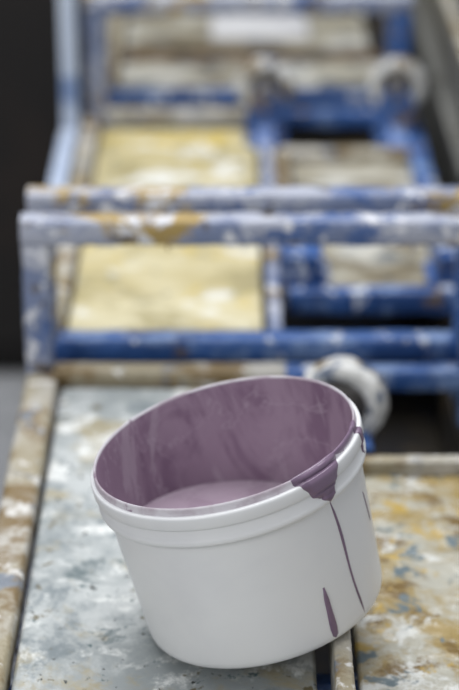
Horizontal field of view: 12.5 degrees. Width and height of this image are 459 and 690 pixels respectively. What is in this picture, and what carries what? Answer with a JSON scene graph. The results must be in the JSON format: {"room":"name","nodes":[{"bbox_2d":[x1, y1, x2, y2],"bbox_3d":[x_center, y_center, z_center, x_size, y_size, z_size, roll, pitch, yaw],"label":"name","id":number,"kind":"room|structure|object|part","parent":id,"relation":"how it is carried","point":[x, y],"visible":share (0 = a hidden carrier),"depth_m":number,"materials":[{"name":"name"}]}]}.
{"room":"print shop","nodes":[
{"label":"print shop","id":0,"kind":"room"},
{"bbox_2d":[0,371,26,506],"bbox_3d":[0.000,0.781,2.554,6.000,0.100,8.000,0,24,0],"label":"floor","id":1,"kind":"structure","parent":0,"point":[12,383],"depth_m":3.88,"materials":[{"name":"concrete"}]},
{"bbox_2d":[0,0,86,370],"bbox_3d":[-0.781,-0.963,3.850,1.038,2.000,0.595,0,24,0],"label":"wall","id":2,"kind":"structure","parent":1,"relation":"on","point":[30,73],"depth_m":3.78,"materials":[{"name":"black paint"}]},
{"bbox_3d":[-0.537,-0.861,3.578,0.505,1.880,0.015,0,24,0],"label":"door","id":3,"kind":"part","parent":2,"relation":"part of","materials":[{"name":"black"}]},
{"bbox_2d":[48,0,79,185],"bbox_3d":[-0.238,-0.075,2.999,0.044,1.090,0.320,0,24,0],"label":"post","id":4,"kind":"object","parent":1,"relation":"on","point":[64,159],"visible":0.17,"depth_m":2.95,"materials":[{"name":"metal"}]},
{"bbox_3d":[-0.230,-0.243,2.890,0.024,0.026,0.261,0,24,0],"label":"arm","id":5,"kind":"part","parent":4,"relation":"part of"},
{"bbox_3d":[-0.227,-0.122,3.101,0.024,1.090,0.025,0,24,0],"label":"plate","id":6,"kind":"part","parent":4,"relation":"part of","materials":[{"name":"metal"}]},
{"bbox_2d":[11,14,458,672],"bbox_3d":[0.038,0.169,2.934,0.501,0.694,3.200,0,24,0],"label":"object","id":7,"kind":"object","parent":1,"relation":"on","point":[424,422],"visible":0.03,"depth_m":2.63,"materials":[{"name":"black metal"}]},
{"bbox_2d":[0,356,458,689],"bbox_3d":[0.035,0.246,1.775,0.507,0.128,1.026,0,24,0],"label":"work platform","id":8,"kind":"object","parent":7,"relation":"on","point":[84,627],"visible":0.41,"depth_m":1.89,"materials":[{"name":"paint"}]},
{"bbox_3d":[0.037,0.171,2.056,0.495,0.022,0.022,0,24,0],"label":"support rail","id":9,"kind":"part","parent":8,"relation":"part of","materials":[{"name":"grey metal"}]},
{"bbox_3d":[0.037,0.295,1.783,0.495,0.032,0.021,0,24,0],"label":"support rail","id":10,"kind":"part","parent":8,"relation":"part of","materials":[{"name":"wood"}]},
{"bbox_2d":[91,376,381,668],"bbox_3d":[0.006,0.146,1.767,0.244,0.203,0.230,-7,25,-15],"label":"paint bucket","id":11,"kind":"object","parent":8,"relation":"on","point":[238,511],"visible":1,"depth_m":1.71,"materials":[{"name":"white plastic"}]},
{"bbox_2d":[352,455,458,689],"bbox_3d":[0.197,0.301,1.707,0.184,0.036,0.857,0,24,0],"label":"tray","id":12,"kind":"object","parent":8,"relation":"on","point":[408,639],"depth_m":1.90,"materials":[{"name":"metal"}]},
{"bbox_2d":[19,186,458,425],"bbox_3d":[0.029,-0.043,2.272,0.496,0.239,0.111,0,24,0],"label":"metal frame","id":13,"kind":"object","parent":7,"relation":"on","point":[168,216],"visible":0.88,"depth_m":2.25,"materials":[{"name":"blue paint"}]},
{"bbox_3d":[-0.203,-0.013,2.241,0.030,0.211,0.030,0,24,0],"label":"post","id":14,"kind":"part","parent":13,"relation":"part of","materials":[{"name":"blue metal"}]},
{"bbox_3d":[-0.203,-0.046,2.314,0.031,0.211,0.031,0,24,0],"label":"post","id":15,"kind":"part","parent":13,"relation":"part of","materials":[{"name":"blue metal"}]},
{"bbox_3d":[0.262,-0.046,2.314,0.031,0.211,0.031,0,24,0],"label":"post","id":16,"kind":"part","parent":13,"relation":"part of","materials":[{"name":"blue metal"}]},
{"bbox_3d":[0.262,-0.013,2.241,0.031,0.211,0.031,0,24,0],"label":"post","id":17,"kind":"part","parent":13,"relation":"part of","materials":[{"name":"blue metal"}]},
{"bbox_2d":[109,14,385,88],"bbox_3d":[0.037,-0.590,3.682,0.486,0.065,1.110,0,24,0],"label":"work platform","id":18,"kind":"object","parent":7,"relation":"on","point":[170,51],"visible":0.52,"depth_m":3.39,"materials":[{"name":"beige wood"}]},
{"bbox_3d":[0.037,-0.488,3.492,0.485,0.038,0.021,0,24,0],"label":"support rail","id":19,"kind":"part","parent":18,"relation":"part of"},
{"bbox_3d":[0.033,-0.452,3.355,0.415,0.031,0.032,0,24,0],"label":"rail","id":20,"kind":"part","parent":18,"relation":"part of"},
{"bbox_2d":[83,0,412,153],"bbox_3d":[0.026,-0.410,3.077,0.470,0.240,0.111,0,24,0],"label":"metal frame","id":21,"kind":"object","parent":7,"relation":"on","point":[114,108],"visible":0.73,"depth_m":3.05,"materials":[{"name":"blue paint"}]},
{"bbox_3d":[-0.193,-0.380,3.047,0.031,0.211,0.031,0,24,0],"label":"post","id":22,"kind":"part","parent":21,"relation":"part of","materials":[{"name":"blue metal"}]},
{"bbox_3d":[-0.193,-0.413,3.119,0.031,0.211,0.030,0,24,0],"label":"post","id":23,"kind":"part","parent":21,"relation":"part of","materials":[{"name":"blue metal"}]},
{"bbox_3d":[0.246,-0.413,3.119,0.031,0.211,0.031,0,24,0],"label":"post","id":24,"kind":"part","parent":21,"relation":"part of","materials":[{"name":"blue metal"}]},
{"bbox_3d":[0.246,-0.380,3.047,0.031,0.211,0.030,0,24,0],"label":"post","id":25,"kind":"part","parent":21,"relation":"part of","materials":[{"name":"blue metal"}]},
{"bbox_2d":[57,55,455,330],"bbox_3d":[0.047,-0.192,2.693,0.519,0.165,0.760,0,24,0],"label":"work platform","id":26,"kind":"object","parent":7,"relation":"on","point":[120,287],"visible":0.73,"depth_m":2.60,"materials":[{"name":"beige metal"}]},
{"bbox_3d":[0.037,-0.078,2.602,0.495,0.032,0.021,0,24,0],"label":"support rail","id":27,"kind":"part","parent":26,"relation":"part of","materials":[{"name":"wood"}]},
{"bbox_3d":[0.037,-0.223,2.920,0.495,0.032,0.022,0,24,0],"label":"support rail","id":28,"kind":"part","parent":26,"relation":"part of","materials":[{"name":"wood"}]},
{"bbox_2d":[274,118,453,319],"bbox_3d":[0.171,-0.177,2.764,0.216,0.050,0.624,0,24,0],"label":"tray","id":29,"kind":"object","parent":26,"relation":"on","point":[394,279],"depth_m":2.60,"materials":[{"name":"blue metal"}]},
{"bbox_2d":[410,0,458,186],"bbox_3d":[0.626,-0.450,3.724,0.647,1.170,2.050,0,24,0],"label":"machine housing","id":30,"kind":"object","parent":1,"relation":"on","point":[435,23],"visible":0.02,"depth_m":3.16,"materials":[{"name":"grey metal"}]}
]}

